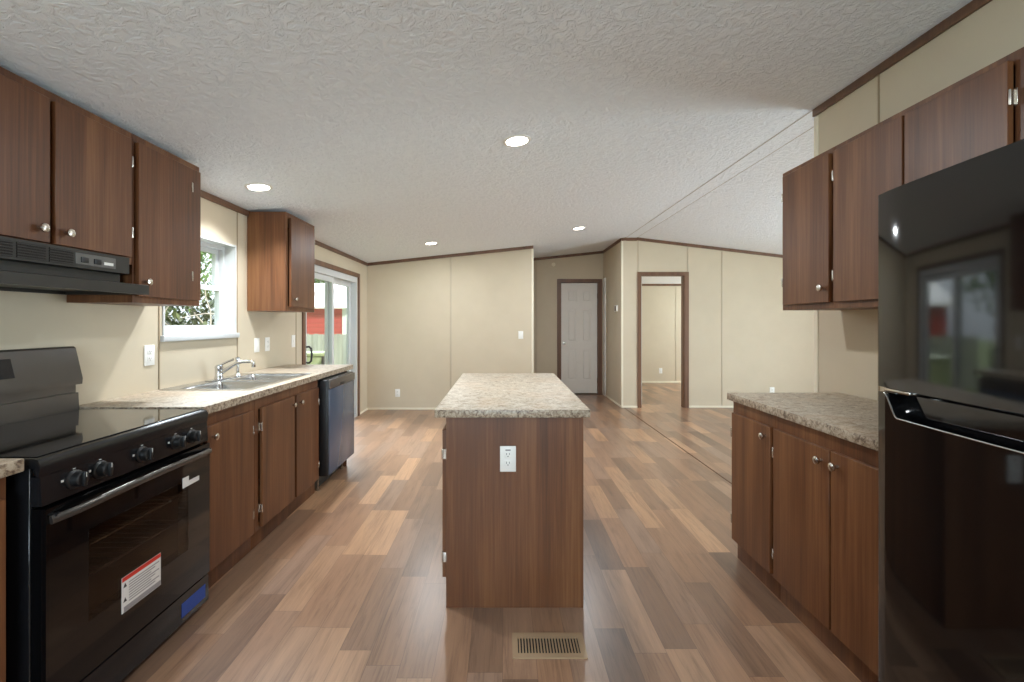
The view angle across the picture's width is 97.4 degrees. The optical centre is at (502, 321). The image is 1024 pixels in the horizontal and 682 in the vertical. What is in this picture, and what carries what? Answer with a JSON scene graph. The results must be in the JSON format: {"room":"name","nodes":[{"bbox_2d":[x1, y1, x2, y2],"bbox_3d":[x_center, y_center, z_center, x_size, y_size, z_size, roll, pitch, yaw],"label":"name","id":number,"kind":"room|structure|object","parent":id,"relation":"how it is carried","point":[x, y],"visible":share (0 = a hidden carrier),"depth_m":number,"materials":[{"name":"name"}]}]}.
{"room":"kitchen","nodes":[
{"label":"kitchen","id":0,"kind":"room"},
{"bbox_2d":[0,197,366,415],"bbox_3d":[-2.088,0.190,3.890,0.144,2.240,11.780,0,0,0],"label":"wall","id":1,"kind":"structure","parent":0,"point":[109,341],"depth_m":2.63,"materials":[{"name":"beige paint"}]},
{"bbox_2d":[0,66,133,264],"bbox_3d":[-1.842,-0.569,1.709,0.354,0.608,0.745,0,0,0],"label":"upper cabinet","id":2,"kind":"object","parent":1,"relation":"attached to","point":[66,169],"visible":0.98,"depth_m":1.73,"materials":[{"name":"brown wood"}]},
{"bbox_2d":[0,236,148,294],"bbox_3d":[-1.825,-0.208,1.708,0.385,0.164,0.741,0,0,0],"label":"range hood","id":3,"kind":"object","parent":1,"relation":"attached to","point":[25,266],"visible":1,"depth_m":1.75,"materials":[{"name":"black metal"}]},
{"bbox_2d":[0,239,13,255],"bbox_3d":[-1.692,-0.253,1.498,0.004,0.051,0.115,0,0,0],"label":"grille","id":4,"kind":"object","parent":3,"relation":"attached to","point":[6,245],"depth_m":1.54,"materials":[{"name":"black metal"}]},
{"bbox_2d":[16,242,46,260],"bbox_3d":[-1.692,-0.253,1.617,0.004,0.051,0.101,0,0,0],"label":"grille","id":5,"kind":"object","parent":3,"relation":"attached to","point":[25,251],"depth_m":1.61,"materials":[{"name":"black metal"}]},
{"bbox_2d":[49,248,73,263],"bbox_3d":[-1.692,-0.253,1.728,0.004,0.051,0.095,0,0,0],"label":"grille","id":6,"kind":"object","parent":3,"relation":"attached to","point":[56,255],"depth_m":1.73,"materials":[{"name":"black metal"}]},
{"bbox_2d":[1,270,147,285],"bbox_3d":[-1.683,-0.170,1.708,0.099,0.005,0.741,0,0,0],"label":"shelf","id":7,"kind":"object","parent":3,"relation":"attached to","point":[12,273],"depth_m":1.71,"materials":[{"name":"metal"}]},
{"bbox_2d":[81,257,88,262],"bbox_3d":[-1.689,-0.251,1.820,0.006,0.022,0.032,0,0,0],"label":"rocker switch","id":8,"kind":"object","parent":3,"relation":"attached to","point":[83,259],"depth_m":1.82,"materials":[{"name":"black plastic"}]},
{"bbox_2d":[94,259,101,264],"bbox_3d":[-1.689,-0.251,1.878,0.006,0.022,0.032,0,0,0],"label":"rocker switch","id":9,"kind":"object","parent":3,"relation":"attached to","point":[96,261],"depth_m":1.88,"materials":[{"name":"black plastic"}]},
{"bbox_2d":[67,134,200,305],"bbox_3d":[-1.842,-0.481,2.314,0.354,0.783,0.460,0,0,0],"label":"upper cabinet","id":10,"kind":"object","parent":1,"relation":"attached to","point":[166,188],"visible":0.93,"depth_m":2.25,"materials":[{"name":"brown wood"}]},
{"bbox_2d":[144,345,154,365],"bbox_3d":[-2.016,0.190,2.570,0.008,0.117,0.073,0,0,0],"label":"wall outlet","id":11,"kind":"object","parent":1,"relation":"attached to","point":[149,350],"visible":1,"depth_m":2.57,"materials":[{"name":"white plastic"}]},
{"bbox_2d":[160,236,239,341],"bbox_3d":[-2.077,-0.230,3.040,0.158,0.696,0.770,0,0,0],"label":"window","id":12,"kind":"structure","parent":1,"relation":"in","point":[224,255],"depth_m":3.34,"materials":[{"name":"white plastic"}]},
{"bbox_2d":[254,338,259,352],"bbox_3d":[-2.015,0.190,3.695,0.008,0.117,0.073,0,0,0],"label":"light switch","id":13,"kind":"object","parent":1,"relation":"attached to","point":[256,340],"visible":1,"depth_m":3.69,"materials":[{"name":"white plastic"}]},
{"bbox_2d":[265,337,269,350],"bbox_3d":[-2.016,0.190,3.860,0.008,0.117,0.073,0,0,0],"label":"wall outlet","id":14,"kind":"object","parent":1,"relation":"attached to","point":[267,339],"visible":1,"depth_m":3.86,"materials":[{"name":"white plastic"}]},
{"bbox_2d":[247,212,314,311],"bbox_3d":[-1.842,-0.480,3.831,0.354,0.785,0.545,0,0,0],"label":"upper cabinet","id":15,"kind":"object","parent":1,"relation":"attached to","point":[280,245],"visible":1,"depth_m":3.56,"materials":[{"name":"brown wood"}]},
{"bbox_2d":[201,190,367,265],"bbox_3d":[-2.012,-0.858,2.410,0.016,0.045,8.620,0,0,0],"label":"trim","id":16,"kind":"structure","parent":1,"relation":"attached to","point":[205,195],"depth_m":3.43,"materials":[{"name":"brown wood"}]},
{"bbox_2d":[291,335,294,346],"bbox_3d":[-2.015,0.185,4.340,0.008,0.117,0.073,0,0,0],"label":"light switch","id":17,"kind":"object","parent":1,"relation":"attached to","point":[292,336],"visible":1,"depth_m":4.33,"materials":[{"name":"white plastic"}]},
{"bbox_2d":[302,259,359,417],"bbox_3d":[-2.064,0.318,5.433,0.182,1.985,1.805,0,0,0],"label":"door","id":18,"kind":"structure","parent":1,"relation":"in","point":[331,274],"depth_m":5.65,"materials":[{"name":"white plastic"}]},
{"bbox_2d":[367,248,533,407],"bbox_3d":[-0.778,0.060,6.768,2.484,2.500,0.104,0,0,0],"label":"wall","id":19,"kind":"structure","parent":0,"point":[432,322],"depth_m":6.72,"materials":[{"name":"beige paint"}]},
{"bbox_2d":[395,389,399,396],"bbox_3d":[-1.567,1.060,6.716,0.073,0.117,0.008,0,0,0],"label":"wall outlet","id":20,"kind":"object","parent":19,"relation":"attached to","point":[397,391],"visible":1,"depth_m":6.71,"materials":[{"name":"white plastic"}]},
{"bbox_2d":[368,408,435,409],"bbox_3d":[-0.780,1.295,6.715,2.480,0.030,0.010,0,0,0],"label":"baseboard","id":21,"kind":"structure","parent":19,"relation":"attached to","point":[368,408],"depth_m":6.71,"materials":[{"name":"beige wood"}]},
{"bbox_2d":[368,246,532,265],"bbox_3d":[-0.780,-0.988,6.712,2.480,0.305,0.016,0,0,0],"label":"trim","id":22,"kind":"structure","parent":19,"relation":"attached to","point":[523,247],"depth_m":6.71,"materials":[{"name":"brown wood"}]},
{"bbox_2d":[518,331,522,338],"bbox_3d":[0.273,0.194,6.715,0.073,0.117,0.008,0,0,0],"label":"light switch","id":23,"kind":"object","parent":19,"relation":"attached to","point":[520,333],"visible":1,"depth_m":6.71,"materials":[{"name":"white plastic"}]},
{"bbox_2d":[0,0,971,283],"bbox_3d":[1.875,-1.141,3.875,8.350,0.658,12.150,0,0,0],"label":"ceiling","id":24,"kind":"structure","parent":0,"point":[380,126],"depth_m":2.19,"materials":[{"name":"white paint"}]},
{"bbox_2d":[244,183,272,190],"bbox_3d":[-1.655,-0.915,3.056,0.171,0.024,0.172,0,0,0],"label":"recessed light","id":25,"kind":"object","parent":24,"relation":"in","point":[250,186],"visible":1,"depth_m":3.04,"materials":[{"name":"white plastic"}]},
{"bbox_2d":[424,242,437,244],"bbox_3d":[-0.900,-0.994,5.680,0.171,0.024,0.172,0,0,0],"label":"recessed light","id":26,"kind":"object","parent":24,"relation":"in","point":[426,243],"visible":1,"depth_m":5.65,"materials":[{"name":"white plastic"}]},
{"bbox_2d":[503,134,530,146],"bbox_3d":[0.088,-1.098,2.730,0.171,0.024,0.172,0,0,0],"label":"recessed light","id":27,"kind":"object","parent":24,"relation":"in","point":[515,140],"visible":1,"depth_m":2.71,"materials":[{"name":"white plastic"}]},
{"bbox_2d":[572,226,585,229],"bbox_3d":[0.970,-1.191,5.716,0.171,0.024,0.172,0,0,0],"label":"recessed light","id":28,"kind":"object","parent":24,"relation":"in","point":[581,227],"visible":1,"depth_m":5.69,"materials":[{"name":"white plastic"}]},
{"bbox_2d":[121,383,860,681],"bbox_3d":[1.875,1.370,3.900,8.250,0.120,12.100,0,0,0],"label":"floor","id":29,"kind":"structure","parent":0,"point":[350,586],"depth_m":2.22,"materials":[{"name":"brown wood"}]},
{"bbox_2d":[0,477,5,681],"bbox_3d":[-1.694,0.873,1.044,0.649,0.874,0.485,0,0,0],"label":"base cabinet","id":30,"kind":"object","parent":29,"relation":"on","point":[2,480],"visible":0.92,"depth_m":1.26,"materials":[{"name":"brown wood"}]},
{"bbox_2d":[0,458,23,477],"bbox_3d":[-1.704,0.415,1.050,0.629,0.038,0.520,0,0,0],"label":"countertop","id":31,"kind":"structure","parent":30,"relation":"on","point":[8,466],"depth_m":1.28,"materials":[{"name":"laminate"}]},
{"bbox_2d":[0,346,211,681],"bbox_3d":[-1.654,0.711,1.708,0.688,1.198,0.759,0,0,0],"label":"range","id":32,"kind":"object","parent":29,"relation":"on","point":[108,510],"visible":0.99,"depth_m":1.65,"materials":[{"name":"black metal"}]},
{"bbox_2d":[0,409,207,477],"bbox_3d":[-1.681,0.430,1.709,0.629,0.059,0.758,0,0,0],"label":"cooktop","id":33,"kind":"object","parent":32,"relation":"in","point":[57,442],"depth_m":1.66,"materials":[{"name":"black ceramic"}]},
{"bbox_2d":[32,443,211,681],"bbox_3d":[-1.630,0.855,1.709,0.640,0.594,0.746,0,0,0],"label":"oven","id":34,"kind":"object","parent":32,"relation":"in","point":[110,556],"depth_m":1.64,"materials":[{"name":"metal"}]},
{"bbox_2d":[203,400,254,588],"bbox_3d":[-1.694,0.873,2.340,0.649,0.874,0.477,0,0,0],"label":"base cabinet","id":35,"kind":"object","parent":29,"relation":"on","point":[231,430],"visible":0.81,"depth_m":2.33,"materials":[{"name":"brown wood"}]},
{"bbox_2d":[251,380,318,549],"bbox_3d":[-1.694,0.873,3.018,0.649,0.874,0.872,0,0,0],"label":"base cabinet","id":36,"kind":"object","parent":29,"relation":"on","point":[287,421],"visible":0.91,"depth_m":2.90,"materials":[{"name":"brown wood"}]},
{"bbox_2d":[79,365,352,413],"bbox_3d":[-1.704,0.415,3.142,0.629,0.038,2.096,0,0,0],"label":"countertop","id":37,"kind":"structure","parent":36,"relation":"on","point":[212,401],"depth_m":2.42,"materials":[{"name":"laminate"}]},
{"bbox_2d":[205,358,255,381],"bbox_3d":[-1.812,0.319,3.055,0.288,0.144,0.210,0,0,0],"label":"faucet","id":38,"kind":"object","parent":37,"relation":"on","point":[219,371],"visible":1,"depth_m":3.04,"materials":[{"name":"silver metal"}]},
{"bbox_2d":[159,373,311,411],"bbox_3d":[-1.720,0.478,3.015,0.530,0.174,0.830,0,0,0],"label":"sink","id":39,"kind":"object","parent":37,"relation":"in","point":[246,381],"visible":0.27,"depth_m":3.00,"materials":[{"name":"metal"}]},
{"bbox_2d":[234,357,240,375],"bbox_3d":[-1.925,0.322,3.270,0.044,0.138,0.044,0,0,0],"label":"sprayer","id":40,"kind":"object","parent":39,"relation":"on","point":[237,373],"visible":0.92,"depth_m":3.26,"materials":[{"name":"silver metal"}]},
{"bbox_2d":[315,371,354,490],"bbox_3d":[-1.661,0.877,3.769,0.658,0.865,0.602,0,0,0],"label":"dishwasher","id":41,"kind":"object","parent":29,"relation":"on","point":[336,392],"visible":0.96,"depth_m":3.61,"materials":[{"name":"black metal"}]},
{"bbox_2d":[435,373,589,607],"bbox_3d":[0.045,0.853,2.757,0.706,0.914,1.446,0,0,0],"label":"kitchen island","id":42,"kind":"object","parent":29,"relation":"on","point":[510,539],"visible":1,"depth_m":2.06,"materials":[{"name":"brown wood"}]},
{"bbox_2d":[500,446,515,471],"bbox_3d":[0.025,0.626,2.058,0.073,0.117,0.008,0,0,0],"label":"wall outlet","id":43,"kind":"object","parent":42,"relation":"attached to","point":[507,453],"visible":1,"depth_m":2.06,"materials":[{"name":"white plastic"}]},
{"bbox_2d":[504,460,511,465],"bbox_3d":[0.025,0.646,2.055,0.033,0.027,0.003,0,0,0],"label":"receptacle","id":44,"kind":"object","parent":43,"relation":"attached to","point":[506,462],"depth_m":2.05,"materials":[{"name":"white plastic"}]},
{"bbox_2d":[504,452,511,457],"bbox_3d":[0.025,0.606,2.055,0.033,0.027,0.003,0,0,0],"label":"receptacle","id":45,"kind":"object","parent":43,"relation":"attached to","point":[506,454],"depth_m":2.05,"materials":[{"name":"white plastic"}]},
{"bbox_2d":[435,373,589,417],"bbox_3d":[0.045,0.415,2.757,0.705,0.038,1.446,0,0,0],"label":"island countertop","id":46,"kind":"structure","parent":42,"relation":"on","point":[474,395],"depth_m":2.33,"materials":[{"name":"laminate"}]},
{"bbox_2d":[512,633,587,658],"bbox_3d":[0.186,1.307,1.819,0.293,0.006,0.141,0,0,0],"label":"floor vent","id":47,"kind":"object","parent":29,"relation":"in","point":[524,645],"visible":1,"depth_m":1.81,"materials":[{"name":"beige metal"}]},
{"bbox_2d":[625,408,731,483],"bbox_3d":[1.857,1.308,4.805,0.010,0.003,4.110,0,0,0],"label":"trim","id":48,"kind":"structure","parent":29,"relation":"on","point":[625,408],"depth_m":4.54,"materials":[{"name":"brown wood"}]},
{"bbox_2d":[731,401,779,599],"bbox_3d":[1.567,0.873,2.312,0.664,0.874,0.384,0,0,0],"label":"base cabinet","id":49,"kind":"object","parent":29,"relation":"on","point":[752,429],"visible":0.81,"depth_m":2.27,"materials":[{"name":"brown wood"}]},
{"bbox_2d":[772,416,877,681],"bbox_3d":[1.567,0.873,1.732,0.664,0.874,0.770,0,0,0],"label":"base cabinet","id":50,"kind":"object","parent":29,"relation":"on","point":[825,548],"visible":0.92,"depth_m":1.75,"materials":[{"name":"brown wood"}]},
{"bbox_2d":[727,393,877,450],"bbox_3d":[1.576,0.415,1.933,0.632,0.038,1.195,0,0,0],"label":"countertop","id":51,"kind":"structure","parent":50,"relation":"on","point":[851,418],"depth_m":2.04,"materials":[{"name":"laminate"}]},
{"bbox_2d":[878,139,1023,681],"bbox_3d":[1.389,0.474,0.886,0.723,1.672,0.758,0,0,4],"label":"refrigerator","id":52,"kind":"object","parent":29,"relation":"on","point":[951,239],"visible":1,"depth_m":1.04,"materials":[{"name":"black metal"}]},
{"bbox_2d":[534,253,602,394],"bbox_3d":[0.560,-0.012,8.168,2.520,2.643,0.104,0,0,0],"label":"wall","id":53,"kind":"structure","parent":0,"point":[546,276],"depth_m":8.12,"materials":[{"name":"beige paint"}]},
{"bbox_2d":[534,251,602,260],"bbox_3d":[0.610,-1.134,8.112,2.420,0.299,0.016,0,0,0],"label":"trim","id":54,"kind":"structure","parent":53,"relation":"attached to","point":[596,252],"depth_m":8.10,"materials":[{"name":"brown wood"}]},
{"bbox_2d":[557,279,601,394],"bbox_3d":[1.390,0.268,8.146,0.810,2.085,0.130,0,0,0],"label":"door","id":55,"kind":"structure","parent":53,"relation":"in","point":[579,301],"depth_m":8.15,"materials":[{"name":"white wood"}]},
{"bbox_2d":[603,242,619,403],"bbox_3d":[1.864,-0.012,7.600,0.112,2.643,1.240,0,0,0],"label":"wall","id":56,"kind":"structure","parent":0,"point":[611,257],"depth_m":7.51,"materials":[{"name":"beige paint"}]},
{"bbox_2d":[603,238,620,252],"bbox_3d":[1.812,-1.261,7.500,0.016,0.045,1.240,0,0,0],"label":"trim","id":57,"kind":"structure","parent":56,"relation":"attached to","point":[619,240],"depth_m":7.38,"materials":[{"name":"brown wood"}]},
{"bbox_2d":[605,395,620,406],"bbox_3d":[1.815,1.295,7.400,0.010,0.030,1.040,0,0,0],"label":"baseboard","id":58,"kind":"structure","parent":56,"relation":"attached to","point":[612,400],"depth_m":7.34,"materials":[{"name":"beige wood"}]},
{"bbox_2d":[642,286,680,380],"bbox_3d":[3.850,0.215,9.728,4.100,2.190,0.104,0,0,0],"label":"wall","id":59,"kind":"structure","parent":0,"point":[661,305],"depth_m":9.68,"materials":[{"name":"beige paint"}]},
{"bbox_2d":[642,381,680,382],"bbox_3d":[3.865,1.290,9.675,3.870,0.040,0.010,0,0,0],"label":"baseboard","id":60,"kind":"structure","parent":59,"relation":"attached to","point":[642,381],"depth_m":9.67,"materials":[{"name":"beige wood"}]},
{"bbox_2d":[642,284,680,285],"bbox_3d":[3.875,-0.797,9.672,3.850,0.045,0.016,0,0,0],"label":"trim","id":61,"kind":"structure","parent":59,"relation":"attached to","point":[642,284],"depth_m":9.66,"materials":[{"name":"brown wood"}]},
{"bbox_2d":[620,238,813,407],"bbox_3d":[3.808,-0.016,6.928,3.984,2.652,0.104,0,0,0],"label":"wall","id":62,"kind":"structure","parent":0,"point":[742,339],"depth_m":6.88,"materials":[{"name":"beige paint"}]},
{"bbox_2d":[622,406,637,407],"bbox_3d":[1.942,1.295,6.875,0.245,0.030,0.010,0,0,0],"label":"baseboard","id":63,"kind":"structure","parent":62,"relation":"attached to","point":[622,406],"depth_m":6.87,"materials":[{"name":"beige wood"}]},
{"bbox_2d":[626,238,636,240],"bbox_3d":[1.970,-1.262,6.872,0.160,0.045,0.016,0,0,0],"label":"trim","id":64,"kind":"structure","parent":62,"relation":"attached to","point":[627,239],"depth_m":6.86,"materials":[{"name":"brown wood"}]},
{"bbox_2d":[637,272,688,407],"bbox_3d":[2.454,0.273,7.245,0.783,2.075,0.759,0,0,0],"label":"door frame","id":65,"kind":"structure","parent":62,"relation":"in","point":[684,276],"depth_m":6.87,"materials":[{"name":"brown wood"}]},
{"bbox_2d":[637,237,782,257],"bbox_3d":[3.925,-1.044,6.872,3.750,0.495,0.016,0,0,0],"label":"trim","id":66,"kind":"structure","parent":62,"relation":"attached to","point":[638,238],"depth_m":6.86,"materials":[{"name":"brown wood"}]},
{"bbox_2d":[689,406,732,407],"bbox_3d":[4.315,1.295,6.875,2.970,0.030,0.010,0,0,0],"label":"baseboard","id":67,"kind":"structure","parent":62,"relation":"attached to","point":[689,406],"depth_m":6.87,"materials":[{"name":"beige wood"}]},
{"bbox_2d":[770,387,774,392],"bbox_3d":[4.120,1.055,6.876,0.073,0.117,0.008,0,0,0],"label":"wall outlet","id":68,"kind":"object","parent":62,"relation":"attached to","point":[772,389],"visible":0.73,"depth_m":6.87,"materials":[{"name":"white plastic"}]},
{"bbox_2d":[814,0,1023,400],"bbox_3d":[1.960,-0.016,0.369,0.132,2.652,4.738,0,0,0],"label":"wall","id":69,"kind":"structure","parent":0,"point":[845,341],"depth_m":2.28,"materials":[{"name":"beige paint"}]},
{"bbox_2d":[781,147,877,309],"bbox_3d":[1.712,-0.449,2.331,0.374,0.767,0.395,0,0,0],"label":"upper cabinet","id":70,"kind":"object","parent":69,"relation":"attached to","point":[807,196],"visible":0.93,"depth_m":2.29,"materials":[{"name":"brown wood"}]},
{"bbox_2d":[812,0,991,116],"bbox_3d":[1.892,-1.268,0.419,0.016,0.045,4.638,0,0,0],"label":"trim","id":71,"kind":"structure","parent":69,"relation":"attached to","point":[973,6],"depth_m":2.10,"materials":[{"name":"brown wood"}]},
{"bbox_2d":[832,47,1023,307],"bbox_3d":[1.712,-0.449,1.738,0.374,0.767,0.784,0,0,0],"label":"upper cabinet","id":72,"kind":"object","parent":69,"relation":"attached to","point":[982,112],"visible":0.42,"depth_m":1.75,"materials":[{"name":"brown wood"}]},
{"label":"outside","id":73,"kind":"structure","parent":0,"visible":0},
{"bbox_3d":[0.000,1.960,17.500,80.000,0.200,85.000,0,0,0],"label":"ground","id":74,"kind":"structure","parent":73,"visible":0},
{"bbox_2d":[165,281,213,324],"bbox_3d":[-3.967,0.648,5.400,1.711,2.662,4.248,0,0,0],"label":"shrub","id":75,"kind":"object","parent":74,"relation":"on","point":[205,315],"visible":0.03,"depth_m":5.84,"materials":[{"name":"green plant"}]},
{"bbox_2d":[166,252,213,315],"bbox_3d":[-13.225,-1.165,16.953,5.008,6.070,4.897,0,0,0],"label":"tree","id":76,"kind":"object","parent":74,"relation":"on","point":[206,264],"visible":0.05,"depth_m":17.44,"materials":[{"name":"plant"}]},
{"bbox_2d":[307,351,324,364],"bbox_3d":[-4.055,1.240,9.300,0.950,1.240,0.660,0,0,0],"label":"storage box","id":77,"kind":"object","parent":74,"relation":"on","point":[318,358],"visible":0.21,"depth_m":9.00,"materials":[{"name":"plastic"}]},
{"bbox_2d":[307,283,346,334],"bbox_3d":[-8.475,0.070,20.000,4.850,3.580,4.600,0,0,0],"label":"shed","id":78,"kind":"object","parent":74,"relation":"on","point":[316,319],"visible":0.15,"depth_m":18.00,"materials":[{"name":"red"}]},
{"bbox_2d":[307,334,346,364],"bbox_3d":[-5.596,1.113,14.075,6.809,1.494,0.150,0,0,0],"label":"fence","id":79,"kind":"object","parent":74,"relation":"on","point":[316,341],"visible":0.06,"depth_m":14.00,"materials":[{"name":"white wood"}]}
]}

